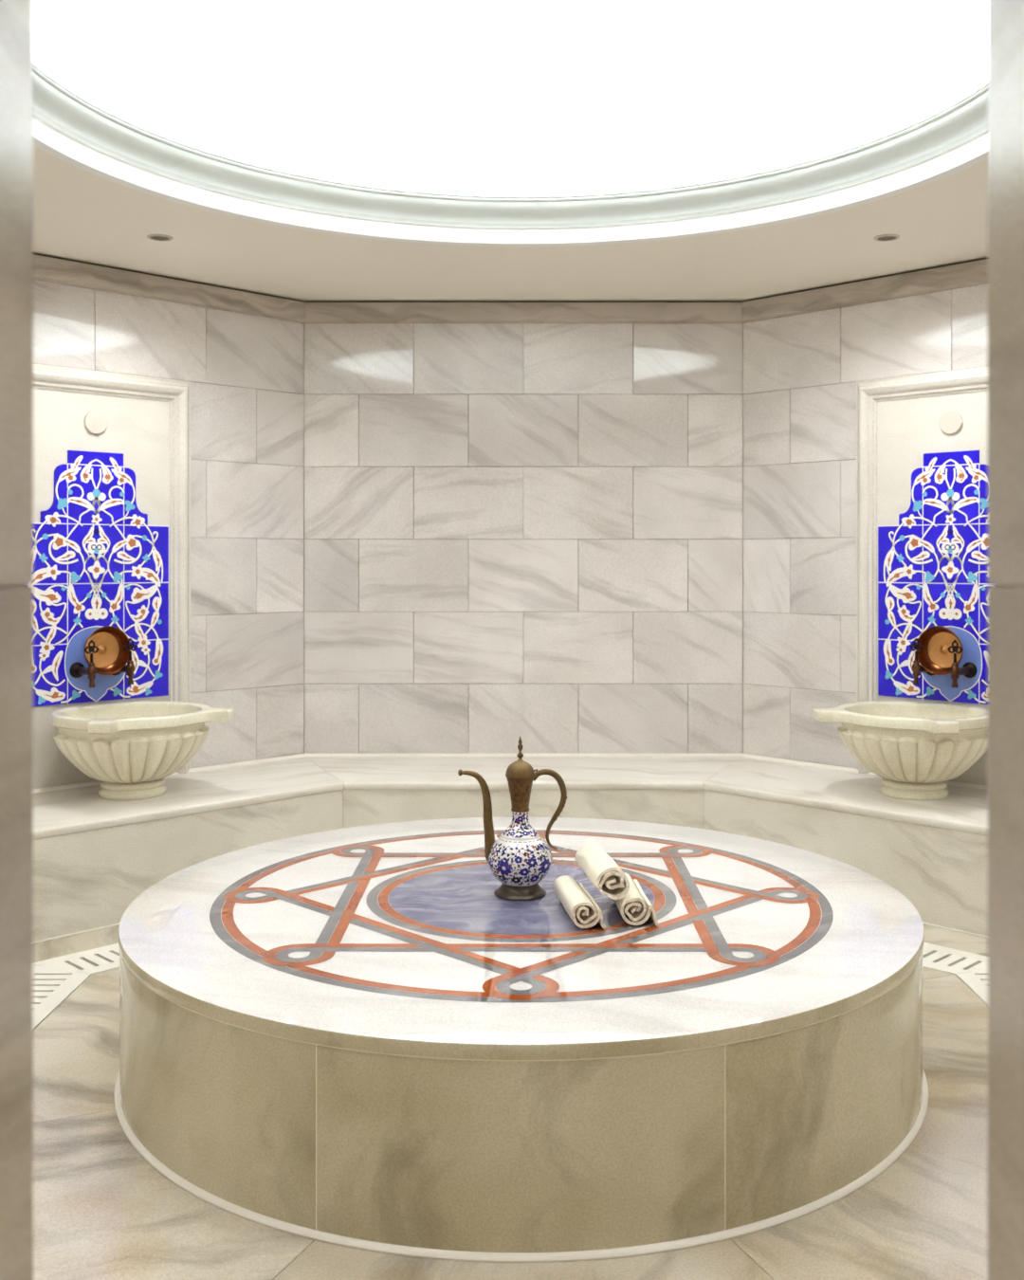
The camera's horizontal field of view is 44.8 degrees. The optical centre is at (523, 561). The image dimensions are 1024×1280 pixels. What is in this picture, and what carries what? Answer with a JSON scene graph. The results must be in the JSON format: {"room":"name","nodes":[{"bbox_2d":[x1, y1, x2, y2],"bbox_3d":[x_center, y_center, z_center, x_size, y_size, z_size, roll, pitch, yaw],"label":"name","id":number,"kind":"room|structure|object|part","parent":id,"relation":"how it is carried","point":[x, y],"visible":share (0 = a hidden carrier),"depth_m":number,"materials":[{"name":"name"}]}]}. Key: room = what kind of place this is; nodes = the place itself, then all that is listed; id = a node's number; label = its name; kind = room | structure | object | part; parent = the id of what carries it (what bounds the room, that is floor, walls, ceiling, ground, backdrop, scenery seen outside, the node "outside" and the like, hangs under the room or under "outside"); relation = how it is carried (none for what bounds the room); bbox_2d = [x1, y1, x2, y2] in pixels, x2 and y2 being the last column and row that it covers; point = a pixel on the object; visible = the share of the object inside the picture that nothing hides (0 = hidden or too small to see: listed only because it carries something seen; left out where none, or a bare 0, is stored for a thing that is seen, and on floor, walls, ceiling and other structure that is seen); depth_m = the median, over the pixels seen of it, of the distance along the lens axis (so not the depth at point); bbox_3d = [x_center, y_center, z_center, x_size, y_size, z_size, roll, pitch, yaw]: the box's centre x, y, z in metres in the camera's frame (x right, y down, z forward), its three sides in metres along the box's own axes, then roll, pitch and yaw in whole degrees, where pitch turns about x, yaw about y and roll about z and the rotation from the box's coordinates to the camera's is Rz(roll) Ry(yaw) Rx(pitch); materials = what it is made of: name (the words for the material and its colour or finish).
{"room":"spa","nodes":[
{"label":"spa","id":0,"kind":"room"},
{"bbox_2d":[33,279,303,768],"bbox_3d":[-2.102,0.035,6.011,2.527,2.970,0.156,0,0,-45],"label":"wall","id":1,"kind":"structure","parent":0,"point":[245,372],"depth_m":6.50,"materials":[{"name":"stone"}]},
{"bbox_2d":[26,450,168,706],"bbox_3d":[-2.052,0.075,5.962,0.768,1.200,0.016,0,0,-45],"label":"tile panel","id":2,"kind":"object","parent":1,"relation":"attached to","point":[99,562],"visible":0.94,"depth_m":5.96,"materials":[{"name":"tile"}]},
{"bbox_2d":[69,640,99,687],"bbox_3d":[-2.056,0.476,5.829,0.076,0.220,0.174,0,0,-45],"label":"tap","id":3,"kind":"object","parent":2,"relation":"attached to","point":[77,669],"visible":1,"depth_m":5.78,"materials":[{"name":"brown metal"}]},
{"bbox_3d":[-2.008,0.563,5.781,0.028,0.046,0.028,0,0,-45],"label":"spout","id":4,"kind":"part","parent":3,"relation":"part of","materials":[{"name":"brown metal"}]},
{"bbox_3d":[-2.010,0.421,5.783,0.074,0.110,0.016,0,0,-45],"label":"handle","id":5,"kind":"part","parent":3,"relation":"part of","materials":[{"name":"brown metal"}]},
{"bbox_2d":[83,625,130,675],"bbox_3d":[-1.988,0.422,5.898,0.232,0.232,0.068,0,0,-45],"label":"copper bowl","id":6,"kind":"object","parent":3,"relation":"on","point":[111,657],"visible":0.92,"depth_m":5.93,"materials":[{"name":"orange metal"}]},
{"bbox_2d":[111,638,137,684],"bbox_3d":[-1.919,0.476,5.966,0.076,0.220,0.174,0,0,-45],"label":"tap","id":7,"kind":"object","parent":2,"relation":"attached to","point":[130,667],"visible":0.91,"depth_m":5.91,"materials":[{"name":"brown metal"}]},
{"bbox_3d":[-1.873,0.421,5.920,0.074,0.110,0.016,0,0,-45],"label":"handle","id":8,"kind":"part","parent":7,"relation":"part of","materials":[{"name":"brown metal"}]},
{"bbox_3d":[-1.871,0.563,5.918,0.028,0.046,0.028,0,0,-45],"label":"spout","id":9,"kind":"part","parent":7,"relation":"part of","materials":[{"name":"brown metal"}]},
{"bbox_2d":[33,363,190,788],"bbox_3d":[-2.046,0.077,5.956,0.072,1.985,1.014,0,0,45],"label":"trim","id":10,"kind":"structure","parent":1,"relation":"attached to","point":[148,418],"depth_m":6.10,"materials":[{"name":"stone"}]},
{"bbox_2d":[33,253,305,323],"bbox_3d":[-2.056,-1.369,5.966,0.064,0.125,2.436,0,0,45],"label":"trim","id":11,"kind":"structure","parent":1,"relation":"attached to","point":[45,267],"depth_m":6.19,"materials":[{"name":"stone"}]},
{"bbox_2d":[33,0,987,301],"bbox_3d":[0.000,-1.994,3.910,6.060,1.133,6.060,0,0,0],"label":"ceiling","id":12,"kind":"structure","parent":0,"point":[512,98],"depth_m":5.32,"materials":[{"name":"white paint"}]},
{"bbox_2d":[146,234,173,241],"bbox_3d":[-1.600,-1.430,5.470,0.112,0.018,0.112,0,0,0],"label":"recessed light","id":13,"kind":"object","parent":12,"relation":"in","point":[155,237],"visible":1,"depth_m":5.47,"materials":[{"name":"beige"}]},
{"bbox_2d":[33,62,987,246],"bbox_3d":[0.000,-1.524,3.910,3.850,0.197,3.850,0,0,0],"label":"trim","id":14,"kind":"structure","parent":12,"relation":"attached to","point":[67,126],"depth_m":5.13,"materials":[{"name":"grey paint"}]},
{"bbox_2d":[873,234,899,241],"bbox_3d":[1.600,-1.430,5.470,0.112,0.018,0.112,0,0,0],"label":"recessed light","id":15,"kind":"object","parent":12,"relation":"in","point":[884,237],"visible":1,"depth_m":5.47,"materials":[{"name":"brown"}]},
{"bbox_2d":[33,923,987,1279],"bbox_3d":[0.000,1.535,3.005,6.600,0.030,8.410,0,0,0],"label":"floor","id":16,"kind":"structure","parent":0,"point":[101,1211],"depth_m":2.90,"materials":[{"name":"stone"}]},
{"bbox_2d":[33,753,987,943],"bbox_3d":[0.000,1.287,4.761,5.812,0.466,4.110,0,0,0],"label":"stone bench","id":17,"kind":"object","parent":16,"relation":"on","point":[94,855],"visible":0.62,"depth_m":5.70,"materials":[{"name":"stone"}]},
{"bbox_2d":[50,701,233,800],"bbox_3d":[-1.794,0.875,5.704,0.706,0.389,0.705,0,0,-45],"label":"basin","id":18,"kind":"object","parent":17,"relation":"on","point":[131,747],"visible":1,"depth_m":5.50,"materials":[{"name":"stone"}]},
{"bbox_3d":[-2.043,1.062,5.953,2.402,0.016,0.019,0,0,-45],"label":"skirting","id":19,"kind":"part","parent":17,"relation":"part of","materials":[{"name":"stone"}]},
{"bbox_3d":[0.000,1.062,6.810,2.407,0.016,0.012,0,0,0],"label":"skirting","id":20,"kind":"part","parent":17,"relation":"part of","materials":[{"name":"stone"}]},
{"bbox_3d":[2.043,1.062,5.953,0.019,0.016,2.402,0,0,-45],"label":"skirting","id":21,"kind":"part","parent":17,"relation":"part of","materials":[{"name":"stone"}]},
{"bbox_2d":[813,701,987,800],"bbox_3d":[1.794,0.875,5.704,0.706,0.389,0.705,0,0,45],"label":"basin","id":22,"kind":"object","parent":17,"relation":"on","point":[915,747],"visible":0.98,"depth_m":5.50,"materials":[{"name":"stone"}]},
{"bbox_2d":[33,942,987,1029],"bbox_3d":[0.000,1.534,4.457,3.736,0.031,2.642,0,0,0],"label":"floor drain","id":23,"kind":"object","parent":16,"relation":"on","point":[55,979],"visible":0.17,"depth_m":4.62,"materials":[{"name":"white"}]},
{"bbox_2d":[114,816,928,1262],"bbox_3d":[-0.006,1.284,3.905,2.432,0.471,2.432,0,0,0],"label":"platform","id":24,"kind":"object","parent":16,"relation":"on","point":[346,1037],"visible":0.96,"depth_m":2.96,"materials":[{"name":"stone"}]},
{"bbox_3d":[-1.150,1.298,3.906,0.116,0.424,0.920,0,0,0],"label":"panel","id":25,"kind":"part","parent":24,"relation":"part of","materials":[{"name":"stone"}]},
{"bbox_3d":[-0.816,1.298,3.097,0.116,0.424,0.920,0,0,-45],"label":"panel","id":26,"kind":"part","parent":24,"relation":"part of","materials":[{"name":"stone"}]},
{"bbox_2d":[457,736,566,900],"bbox_3d":[-0.028,0.800,3.928,0.305,0.497,0.204,0,0,28],"label":"ewer","id":27,"kind":"object","parent":24,"relation":"on","point":[520,858],"visible":1,"depth_m":3.88,"materials":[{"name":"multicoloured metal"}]},
{"bbox_3d":[-0.146,0.802,3.918,0.120,0.291,0.037,0,0,0],"label":"spout","id":28,"kind":"part","parent":27,"relation":"part of","materials":[{"name":"gold metal"}]},
{"bbox_3d":[-0.010,0.651,3.918,0.095,0.056,0.095,0,0,41],"label":"lid","id":29,"kind":"part","parent":27,"relation":"part of","materials":[{"name":"gold metal"}]},
{"bbox_3d":[0.082,0.783,3.918,0.114,0.256,0.020,0,0,0],"label":"handle","id":30,"kind":"part","parent":27,"relation":"part of","materials":[{"name":"gold metal"}]},
{"bbox_3d":[-0.007,1.298,2.761,0.920,0.424,0.116,0,0,0],"label":"panel","id":31,"kind":"part","parent":24,"relation":"part of","materials":[{"name":"stone"}]},
{"bbox_3d":[-0.006,1.512,3.905,2.432,0.015,2.432,0,0,0],"label":"trim","id":32,"kind":"part","parent":24,"relation":"part of","materials":[{"name":"white stone"}]},
{"bbox_2d":[553,875,606,929],"bbox_3d":[0.167,1.009,3.682,0.104,0.084,0.318,0,0,-8],"label":"rolled towel","id":33,"kind":"object","parent":24,"relation":"on","point":[576,901],"visible":1,"depth_m":3.58,"materials":[{"name":"fabric"}]},
{"bbox_2d":[613,872,658,926],"bbox_3d":[0.325,1.006,3.706,0.113,0.085,0.305,0,0,-4],"label":"rolled towel","id":34,"kind":"object","parent":24,"relation":"on","point":[634,907],"visible":0.75,"depth_m":3.57,"materials":[{"name":"fabric"}]},
{"bbox_2d":[574,841,629,899],"bbox_3d":[0.232,0.921,3.705,0.100,0.096,0.328,0,0,-8],"label":"rolled towel","id":35,"kind":"object","parent":34,"relation":"on","point":[602,870],"visible":1,"depth_m":3.60,"materials":[{"name":"fabric"}]},
{"bbox_3d":[0.802,1.298,3.095,0.116,0.424,0.920,0,0,45],"label":"panel","id":36,"kind":"part","parent":24,"relation":"part of","materials":[{"name":"stone"}]},
{"bbox_3d":[1.138,1.298,3.904,0.116,0.424,0.920,0,0,0],"label":"panel","id":37,"kind":"part","parent":24,"relation":"part of","materials":[{"name":"stone"}]},
{"bbox_2d":[0,0,1023,1279],"bbox_3d":[0.000,0.035,0.791,2.611,2.970,0.423,0,0,0],"label":"wall","id":38,"kind":"structure","parent":0,"point":[1005,17],"depth_m":0.97,"materials":[{"name":"stone"}]},
{"bbox_2d":[302,323,744,753],"bbox_3d":[0.000,0.035,6.889,2.527,2.970,0.142,0,0,0],"label":"wall","id":39,"kind":"structure","parent":0,"point":[533,533],"depth_m":6.82,"materials":[{"name":"stone"}]},
{"bbox_2d":[303,301,743,324],"bbox_3d":[0.000,-1.369,6.818,2.436,0.125,0.064,0,0,0],"label":"trim","id":40,"kind":"structure","parent":39,"relation":"attached to","point":[316,312],"depth_m":6.79,"materials":[{"name":"stone"}]},
{"bbox_2d":[743,283,987,768],"bbox_3d":[2.102,0.035,6.011,2.527,2.970,0.156,0,0,45],"label":"wall","id":41,"kind":"structure","parent":0,"point":[801,372],"depth_m":6.51,"materials":[{"name":"stone"}]},
{"bbox_2d":[741,257,987,323],"bbox_3d":[2.056,-1.369,5.966,2.436,0.125,0.064,0,0,45],"label":"trim","id":42,"kind":"structure","parent":41,"relation":"attached to","point":[974,272],"depth_m":6.25,"materials":[{"name":"stone"}]},
{"bbox_2d":[856,365,987,786],"bbox_3d":[2.046,0.077,5.956,1.014,1.985,0.072,0,0,45],"label":"trim","id":43,"kind":"structure","parent":41,"relation":"attached to","point":[898,418],"depth_m":6.18,"materials":[{"name":"stone"}]},
{"bbox_2d":[877,450,993,704],"bbox_3d":[2.052,0.075,5.962,0.016,1.200,0.768,0,0,-45],"label":"tile panel","id":44,"kind":"object","parent":41,"relation":"attached to","point":[933,564],"visible":0.73,"depth_m":6.00,"materials":[{"name":"tile"}]},
{"bbox_2d":[909,638,934,684],"bbox_3d":[1.919,0.476,5.966,0.174,0.220,0.076,0,0,-45],"label":"tap","id":45,"kind":"object","parent":44,"relation":"attached to","point":[916,667],"visible":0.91,"depth_m":5.91,"materials":[{"name":"brown metal"}]},
{"bbox_3d":[1.871,0.563,5.918,0.028,0.046,0.028,0,0,45],"label":"spout","id":46,"kind":"part","parent":45,"relation":"part of","materials":[{"name":"brown metal"}]},
{"bbox_3d":[1.873,0.421,5.920,0.016,0.110,0.074,0,0,-45],"label":"handle","id":47,"kind":"part","parent":45,"relation":"part of","materials":[{"name":"brown metal"}]},
{"bbox_2d":[915,625,963,675],"bbox_3d":[1.988,0.422,5.898,0.232,0.232,0.068,0,0,45],"label":"copper bowl","id":48,"kind":"object","parent":45,"relation":"on","point":[935,657],"visible":0.94,"depth_m":5.93,"materials":[{"name":"orange metal"}]},
{"bbox_2d":[947,640,977,687],"bbox_3d":[2.056,0.476,5.829,0.174,0.220,0.076,0,0,-45],"label":"tap","id":49,"kind":"object","parent":44,"relation":"attached to","point":[969,669],"visible":1,"depth_m":5.78,"materials":[{"name":"brown metal"}]},
{"bbox_3d":[2.008,0.563,5.781,0.028,0.046,0.028,0,0,45],"label":"spout","id":50,"kind":"part","parent":49,"relation":"part of","materials":[{"name":"brown metal"}]},
{"bbox_3d":[2.010,0.421,5.783,0.016,0.110,0.074,0,0,-45],"label":"handle","id":51,"kind":"part","parent":49,"relation":"part of","materials":[{"name":"brown metal"}]}
]}

